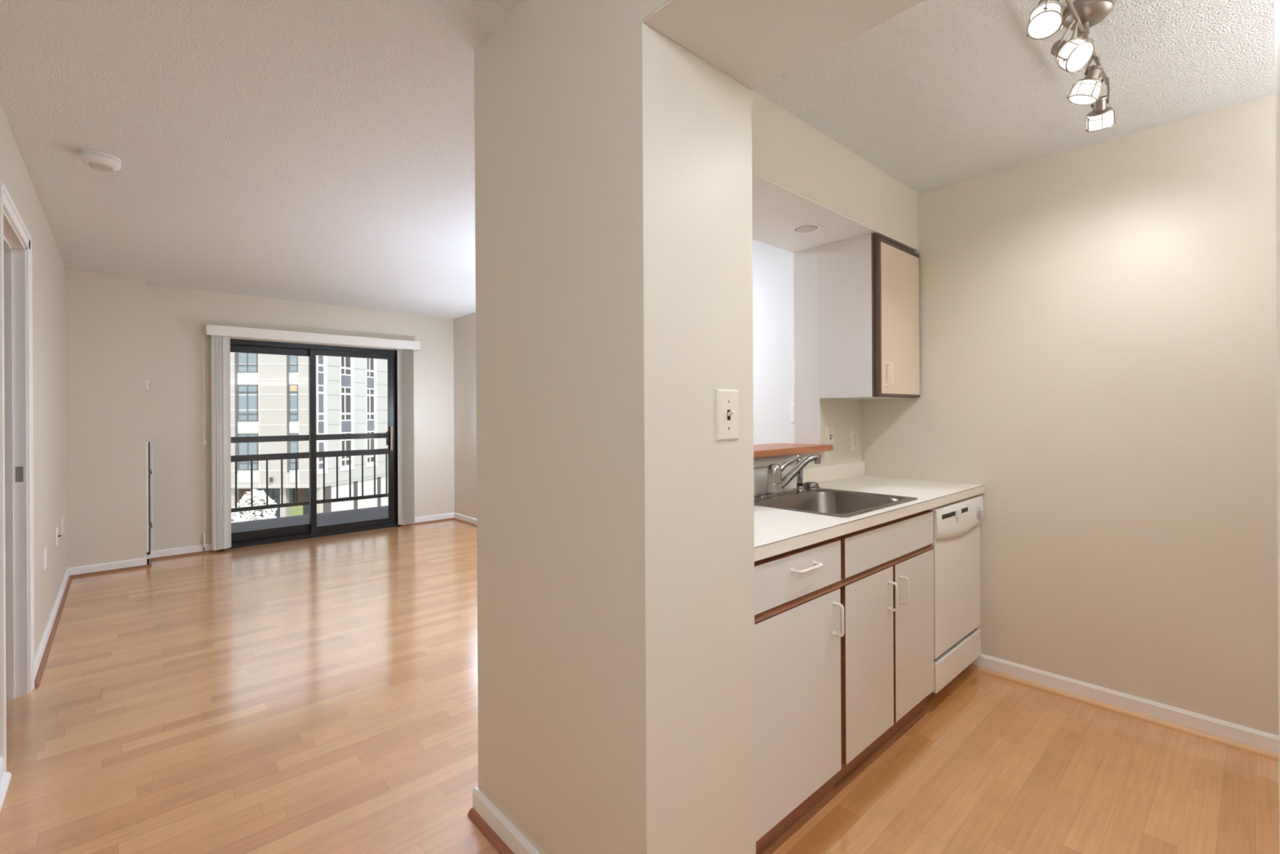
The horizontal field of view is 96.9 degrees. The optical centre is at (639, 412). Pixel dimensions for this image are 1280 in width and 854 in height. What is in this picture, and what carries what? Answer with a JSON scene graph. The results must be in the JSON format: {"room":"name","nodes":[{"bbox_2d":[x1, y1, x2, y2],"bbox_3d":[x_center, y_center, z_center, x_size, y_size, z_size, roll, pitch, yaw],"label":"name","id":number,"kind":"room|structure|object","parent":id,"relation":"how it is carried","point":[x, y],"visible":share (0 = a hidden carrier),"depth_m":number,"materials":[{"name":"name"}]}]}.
{"room":"kitchen","nodes":[
{"label":"kitchen","id":0,"kind":"room"},
{"bbox_2d":[0,102,66,657],"bbox_3d":[-1.448,0.066,1.012,0.120,2.440,9.847,0,0,-42],"label":"wall","id":1,"kind":"structure","parent":0,"point":[49,305],"depth_m":3.25,"materials":[{"name":"beige paint"}]},
{"bbox_2d":[0,755,4,782],"bbox_3d":[-0.267,1.240,-0.177,0.013,0.079,5.908,0,0,-42],"label":"baseboard","id":2,"kind":"structure","parent":1,"relation":"attached to","point":[2,759],"depth_m":1.98,"materials":[{"name":"white paint"}]},
{"bbox_2d":[0,771,11,811],"bbox_3d":[-0.255,1.270,-0.166,0.018,0.019,5.908,0,0,-42],"label":"trim","id":3,"kind":"structure","parent":1,"relation":"attached to","point":[5,781],"depth_m":1.95,"materials":[{"name":"white paint"}]},
{"bbox_2d":[3,209,27,700],"bbox_3d":[-2.613,0.263,2.292,0.121,2.060,0.770,0,0,-42],"label":"door","id":4,"kind":"structure","parent":1,"relation":"in","point":[14,250],"depth_m":2.58,"materials":[{"name":"white paint"}]},
{"bbox_2d":[15,466,23,481],"bbox_3d":[-2.832,0.279,2.590,0.025,0.070,0.002,0,0,-42],"label":"strike plate","id":5,"kind":"object","parent":4,"relation":"attached to","point":[19,469],"visible":1,"depth_m":2.59,"materials":[{"name":"grey metal"}]},
{"bbox_2d":[0,179,34,772],"bbox_3d":[-2.563,0.233,2.338,0.017,2.118,0.898,0,0,-42],"label":"trim","id":6,"kind":"structure","parent":1,"relation":"attached to","point":[6,203],"depth_m":2.26,"materials":[{"name":"white paint"}]},
{"bbox_2d":[44,546,47,569],"bbox_3d":[-3.361,0.821,3.211,0.009,0.116,0.072,0,0,-42],"label":"wall outlet","id":7,"kind":"object","parent":1,"relation":"attached to","point":[46,548],"visible":1,"depth_m":3.19,"materials":[{"name":"white plastic"}]},
{"bbox_2d":[34,568,69,679],"bbox_3d":[-3.693,1.259,3.581,0.013,0.079,2.474,0,0,-42],"label":"baseboard","id":8,"kind":"structure","parent":1,"relation":"attached to","point":[38,655],"depth_m":3.30,"materials":[{"name":"white paint"}]},
{"bbox_2d":[34,575,72,687],"bbox_3d":[-3.682,1.289,3.591,0.018,0.019,2.474,0,0,-42],"label":"trim","id":9,"kind":"structure","parent":1,"relation":"attached to","point":[40,672],"depth_m":3.23,"materials":[{"name":"brown wood"}]},
{"bbox_2d":[56,526,61,545],"bbox_3d":[-3.882,0.822,3.791,0.020,0.116,0.072,0,0,-42],"label":"cable plate","id":10,"kind":"object","parent":1,"relation":"attached to","point":[57,527],"visible":1,"depth_m":3.77,"materials":[{"name":"white plastic"}]},
{"bbox_2d":[61,516,63,533],"bbox_3d":[-4.190,0.812,4.120,0.009,0.116,0.072,0,0,-42],"label":"wall outlet","id":11,"kind":"object","parent":1,"relation":"attached to","point":[62,517],"visible":1,"depth_m":4.09,"materials":[{"name":"white plastic"}]},
{"bbox_2d":[65,269,146,568],"bbox_3d":[-4.454,0.083,4.751,0.476,2.440,0.271,0,0,-42],"label":"wall","id":12,"kind":"structure","parent":0,"point":[106,352],"depth_m":4.64,"materials":[{"name":"beige paint"}]},
{"bbox_2d":[71,558,151,577],"bbox_3d":[-4.425,1.293,4.750,0.507,0.019,0.302,0,0,-42],"label":"trim","id":13,"kind":"structure","parent":12,"relation":"attached to","point":[149,560],"depth_m":4.65,"materials":[{"name":"brown wood"}]},
{"bbox_2d":[146,379,149,390],"bbox_3d":[-4.295,-0.243,4.949,0.028,0.090,0.100,0,0,-42],"label":"thermostat","id":14,"kind":"object","parent":12,"relation":"attached to","point":[147,380],"visible":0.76,"depth_m":4.91,"materials":[{"name":"white plastic"}]},
{"bbox_2d":[146,440,153,555],"bbox_3d":[-4.253,0.727,4.924,0.048,0.970,0.246,0,0,-42],"label":"panel","id":15,"kind":"object","parent":12,"relation":"attached to","point":[148,444],"visible":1,"depth_m":4.86,"materials":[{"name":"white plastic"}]},
{"bbox_2d":[145,284,454,551],"bbox_3d":[-3.537,0.078,5.871,3.884,2.440,0.150,0,0,-42],"label":"wall","id":16,"kind":"structure","parent":0,"point":[178,347],"depth_m":5.31,"materials":[{"name":"beige paint"}]},
{"bbox_2d":[67,512,453,575],"bbox_3d":[-3.393,1.258,5.703,3.317,0.079,0.284,0,0,-42],"label":"baseboard","id":17,"kind":"structure","parent":16,"relation":"attached to","point":[155,553],"depth_m":5.02,"materials":[{"name":"white paint"}]},
{"bbox_2d":[149,517,453,560],"bbox_3d":[-3.293,1.287,5.957,2.828,0.019,0.018,0,0,-42],"label":"trim","id":18,"kind":"structure","parent":16,"relation":"attached to","point":[451,518],"depth_m":5.25,"materials":[{"name":"brown wood"}]},
{"bbox_2d":[218,338,401,550],"bbox_3d":[-3.407,0.291,5.979,1.700,2.012,0.150,0,0,-42],"label":"door","id":19,"kind":"structure","parent":16,"relation":"in","point":[293,532],"depth_m":5.95,"materials":[{"name":"black metal"}]},
{"bbox_2d":[203,324,420,550],"bbox_3d":[-3.300,0.228,5.912,1.991,2.096,0.106,0,0,-42],"label":"vertical blinds","id":20,"kind":"object","parent":16,"relation":"attached to","point":[220,335],"visible":1,"depth_m":5.43,"materials":[{"name":"white plastic"}]},
{"bbox_2d":[453,239,794,518],"bbox_3d":[-0.493,0.061,5.196,0.295,2.440,4.951,0,0,-42],"label":"wall","id":21,"kind":"structure","parent":0,"point":[773,319],"depth_m":3.59,"materials":[{"name":"white paint"}]},
{"bbox_2d":[453,517,476,526],"bbox_3d":[-0.611,1.272,5.082,0.018,0.019,4.951,0,0,-42],"label":"trim","id":22,"kind":"structure","parent":21,"relation":"attached to","point":[454,518],"depth_m":6.66,"materials":[{"name":"brown wood"}]},
{"bbox_2d":[453,512,476,524],"bbox_3d":[-0.600,1.242,5.092,0.013,0.079,4.951,0,0,-42],"label":"baseboard","id":23,"kind":"structure","parent":21,"relation":"attached to","point":[461,517],"depth_m":6.67,"materials":[{"name":"white paint"}]},
{"bbox_2d":[791,403,794,422],"bbox_3d":[0.930,-0.001,3.399,0.023,0.120,0.074,0,0,-42],"label":"light switch","id":24,"kind":"object","parent":21,"relation":"attached to","point":[792,404],"visible":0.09,"depth_m":3.42,"materials":[{"name":"white plastic"}]},
{"bbox_2d":[0,0,1275,319],"bbox_3d":[-0.904,-1.307,1.528,6.234,0.300,10.167,0,0,-42],"label":"ceiling","id":25,"kind":"structure","parent":0,"point":[322,152],"depth_m":2.16,"materials":[{"name":"white paint"}]},
{"bbox_2d":[80,150,120,172],"bbox_3d":[-2.413,-1.123,2.542,0.132,0.050,0.132,0,0,-42],"label":"smoke detector","id":26,"kind":"object","parent":25,"relation":"attached to","point":[97,160],"visible":1,"depth_m":2.51,"materials":[{"name":"white plastic"}]},
{"bbox_2d":[1026,0,1116,132],"bbox_3d":[1.304,-1.045,1.665,0.702,0.248,0.145,0,0,-42],"label":"track light","id":27,"kind":"object","parent":25,"relation":"attached to","point":[1046,19],"visible":1,"depth_m":1.60,"materials":[{"name":"silver metal"}]},
{"bbox_2d":[0,519,1279,853],"bbox_3d":[-0.933,1.408,1.576,5.934,0.250,9.997,0,0,-42],"label":"floor","id":28,"kind":"structure","parent":0,"point":[315,695],"depth_m":2.18,"materials":[{"name":"brown wood"}]},
{"bbox_2d":[754,537,844,853],"bbox_3d":[0.285,0.838,1.910,0.526,0.876,0.644,0,0,-42],"label":"base cabinet","id":29,"kind":"object","parent":28,"relation":"on","point":[799,611],"visible":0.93,"depth_m":1.69,"materials":[{"name":"white wood"}]},
{"bbox_2d":[832,509,933,794],"bbox_3d":[0.763,0.836,2.347,0.770,0.876,0.644,0,0,-42],"label":"base cabinet","id":30,"kind":"object","parent":28,"relation":"on","point":[886,593],"visible":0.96,"depth_m":2.08,"materials":[{"name":"white wood"}]},
{"bbox_2d":[753,461,984,561],"bbox_3d":[0.781,0.337,2.383,1.903,0.120,0.628,0,0,-42],"label":"countertop","id":31,"kind":"structure","parent":30,"relation":"on","point":[776,531],"depth_m":2.21,"materials":[{"name":"beige laminate"}]},
{"bbox_2d":[754,453,821,497],"bbox_3d":[0.635,0.270,2.513,0.340,0.172,0.119,0,0,-25],"label":"faucet","id":32,"kind":"object","parent":31,"relation":"on","point":[775,483],"visible":1,"depth_m":2.48,"materials":[{"name":"silver metal"}]},
{"bbox_2d":[754,488,917,517],"bbox_3d":[0.754,0.446,2.345,0.621,0.183,0.530,0,0,-42],"label":"sink","id":33,"kind":"object","parent":31,"relation":"in","point":[824,501],"visible":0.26,"depth_m":2.51,"materials":[{"name":"silver metal"}]},
{"bbox_2d":[794,457,805,490],"bbox_3d":[0.741,0.281,2.630,0.052,0.148,0.052,0,0,-13],"label":"sprayer","id":34,"kind":"object","parent":33,"relation":"on","point":[799,486],"visible":0.81,"depth_m":2.62,"materials":[{"name":"silver metal"}]},
{"bbox_2d":[803,481,820,488],"bbox_3d":[0.812,0.341,2.694,0.088,0.026,0.088,0,0,-42],"label":"cover","id":35,"kind":"object","parent":33,"relation":"on","point":[807,485],"visible":0.9,"depth_m":2.67,"materials":[{"name":"silver metal"}]},
{"bbox_2d":[924,494,983,702],"bbox_3d":[1.272,0.834,2.802,0.590,0.874,0.627,0,0,-42],"label":"dishwasher","id":36,"kind":"object","parent":28,"relation":"on","point":[956,524],"visible":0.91,"depth_m":2.55,"materials":[{"name":"white metal"}]},
{"bbox_2d":[641,0,918,248],"bbox_3d":[0.895,-1.012,1.959,2.297,0.309,1.710,0,0,-42],"label":"wall","id":37,"kind":"structure","parent":0,"point":[788,152],"depth_m":2.38,"materials":[{"name":"beige paint"}]},
{"bbox_2d":[643,0,924,89],"bbox_3d":[0.459,-0.854,1.025,0.389,0.005,0.916,0,0,-42],"label":"soffit","id":38,"kind":"object","parent":37,"relation":"attached to","point":[754,42],"depth_m":1.25,"materials":[{"name":"white paint"}]},
{"bbox_2d":[751,172,918,253],"bbox_3d":[0.620,-0.864,2.552,1.905,0.006,0.465,0,0,-42],"label":"soffit","id":39,"kind":"structure","parent":37,"relation":"attached to","point":[776,208],"depth_m":2.55,"materials":[{"name":"white paint"}]},
{"bbox_2d":[790,223,822,234],"bbox_3d":[0.776,-0.859,2.650,0.146,0.006,0.146,0,0,-42],"label":"recessed light","id":40,"kind":"object","parent":39,"relation":"in","point":[804,228],"visible":1,"depth_m":2.64,"materials":[{"name":"white plastic"}]},
{"bbox_2d":[753,398,862,475],"bbox_3d":[0.519,0.206,2.669,1.905,2.138,0.146,0,0,-42],"label":"wall","id":41,"kind":"structure","parent":0,"point":[845,415],"depth_m":3.09,"materials":[{"name":"beige paint"}]},
{"bbox_2d":[753,442,833,467],"bbox_3d":[0.351,0.205,2.536,1.475,0.078,0.296,0,0,-42],"label":"ledge","id":42,"kind":"object","parent":41,"relation":"attached to","point":[764,455],"visible":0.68,"depth_m":2.69,"materials":[{"name":"orange wood"}]},
{"bbox_2d":[793,247,820,444],"bbox_3d":[0.883,-0.334,3.004,0.012,1.056,0.148,0,0,-42],"label":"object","id":43,"kind":"structure","parent":41,"relation":"attached to","point":[806,402],"depth_m":3.00,"materials":[{"name":"white paint"}]},
{"bbox_2d":[753,461,865,493],"bbox_3d":[0.575,0.319,2.606,1.899,0.082,0.022,0,0,-42],"label":"backsplash","id":44,"kind":"structure","parent":41,"relation":"attached to","point":[824,473],"depth_m":2.93,"materials":[{"name":"beige laminate"}]},
{"bbox_2d":[826,425,833,444],"bbox_3d":[1.015,0.127,3.007,0.074,0.126,0.023,0,0,-42],"label":"light switch","id":45,"kind":"object","parent":41,"relation":"attached to","point":[829,428],"visible":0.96,"depth_m":3.00,"materials":[{"name":"beige plastic"}]},
{"bbox_2d":[850,428,857,451],"bbox_3d":[1.206,0.151,3.190,0.076,0.122,0.009,0,0,-42],"label":"wall outlet","id":46,"kind":"object","parent":41,"relation":"attached to","point":[854,433],"visible":1,"depth_m":3.18,"materials":[{"name":"beige plastic"}]},
{"bbox_2d":[817,232,919,399],"bbox_3d":[1.216,-0.471,2.963,0.473,0.784,0.362,0,0,-42],"label":"upper cabinet","id":47,"kind":"object","parent":41,"relation":"attached to","point":[868,285],"visible":1,"depth_m":2.82,"materials":[{"name":"white"}]},
{"bbox_2d":[474,0,1279,853],"bbox_3d":[1.270,0.051,0.140,0.392,2.440,4.896,0,0,-42],"label":"wall","id":48,"kind":"structure","parent":0,"point":[614,201],"depth_m":1.40,"materials":[{"name":"beige paint"}]},
{"bbox_2d":[472,786,540,853],"bbox_3d":[-0.111,1.239,1.652,0.405,0.079,0.818,0,0,-42],"label":"baseboard","id":49,"kind":"structure","parent":48,"relation":"attached to","point":[498,822],"depth_m":1.68,"materials":[{"name":"white paint"}]},
{"bbox_2d":[467,807,514,853],"bbox_3d":[-0.117,1.269,1.646,0.423,0.019,0.854,0,0,-42],"label":"trim","id":50,"kind":"structure","parent":49,"relation":"attached to","point":[474,816],"depth_m":1.71,"materials":[{"name":"brown wood"}]},
{"bbox_2d":[715,388,738,440],"bbox_3d":[0.225,0.005,1.413,0.086,0.128,0.023,0,0,-42],"label":"light switch","id":51,"kind":"object","parent":48,"relation":"attached to","point":[726,400],"visible":1,"depth_m":1.41,"materials":[{"name":"beige plastic"}]},
{"bbox_2d":[861,93,1278,735],"bbox_3d":[2.103,0.046,2.456,0.150,2.440,2.596,0,0,-42],"label":"wall","id":52,"kind":"structure","parent":0,"point":[1098,321],"depth_m":2.42,"materials":[{"name":"beige paint"}]},
{"bbox_2d":[966,663,1279,760],"bbox_3d":[2.222,1.256,2.189,0.018,0.019,1.750,0,0,-42],"label":"trim","id":53,"kind":"structure","parent":52,"relation":"attached to","point":[1264,753],"depth_m":2.36,"materials":[{"name":"brown wood"}]},
{"bbox_2d":[971,653,1278,753],"bbox_3d":[2.234,1.226,2.200,0.013,0.079,1.750,0,0,-42],"label":"baseboard","id":54,"kind":"structure","parent":52,"relation":"attached to","point":[1253,737],"depth_m":2.36,"materials":[{"name":"white paint"}]},
{"label":"outside","id":55,"kind":"structure","parent":0,"visible":0},
{"bbox_3d":[-28.865,7.489,53.962,150.000,0.300,101.300,0,0,-42],"label":"ground","id":56,"kind":"structure","parent":55,"visible":0},
{"bbox_2d":[231,515,245,522],"bbox_3d":[-13.324,5.301,18.500,1.392,3.913,1.350,0,0,-42],"label":"flowering shrub","id":57,"kind":"object","parent":56,"relation":"on","point":[233,519],"visible":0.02,"depth_m":18.49,"materials":[{"name":"white plant"}]},
{"bbox_2d":[231,488,277,520],"bbox_3d":[-16.624,5.269,24.500,1.798,4.013,1.358,0,0,-1],"label":"flowering shrub","id":58,"kind":"object","parent":56,"relation":"on","point":[259,496],"visible":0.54,"depth_m":24.20,"materials":[{"name":"white plant"}]},
{"bbox_2d":[258,515,275,519],"bbox_3d":[-14.089,5.568,21.495,1.556,3.386,1.106,0,0,-7],"label":"flowering shrub","id":59,"kind":"object","parent":56,"relation":"on","point":[270,516],"visible":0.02,"depth_m":21.46,"materials":[{"name":"white plant"}]},
{"bbox_2d":[289,505,302,515],"bbox_3d":[-20.180,6.341,33.350,0.470,1.900,0.500,0,0,0],"label":"hedge","id":60,"kind":"object","parent":56,"relation":"on","point":[294,510],"visible":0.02,"depth_m":33.10,"materials":[{"name":"green plant"}]},
{"bbox_2d":[230,351,388,517],"bbox_3d":[-27.317,-2.120,47.423,19.512,18.900,29.012,0,0,9],"label":"apartment building","id":61,"kind":"structure","parent":56,"relation":"on","point":[269,393],"depth_m":34.76,"materials":[{"name":"grey concrete"}]},
{"bbox_2d":[289,385,297,391],"bbox_3d":[-21.039,-1.505,34.479,0.460,0.360,0.018,0,0,0],"label":"blind","id":62,"kind":"object","parent":61,"relation":"hanging from","point":[292,388],"depth_m":34.47,"materials":[{"name":"beige"}]},
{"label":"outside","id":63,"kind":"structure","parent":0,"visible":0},
{"bbox_2d":[231,505,388,532],"bbox_3d":[-3.997,1.450,6.767,5.600,0.200,1.803,0,0,-42],"label":"balcony slab","id":64,"kind":"object","parent":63,"point":[380,512],"visible":0.11,"depth_m":7.22,"materials":[{"name":"grey concrete"}]},
{"bbox_2d":[231,432,387,512],"bbox_3d":[-4.540,0.821,7.359,5.600,1.064,0.050,0,0,-42],"label":"balcony railing","id":65,"kind":"object","parent":64,"relation":"on","point":[295,455],"visible":0.3,"depth_m":7.43,"materials":[{"name":"black metal"}]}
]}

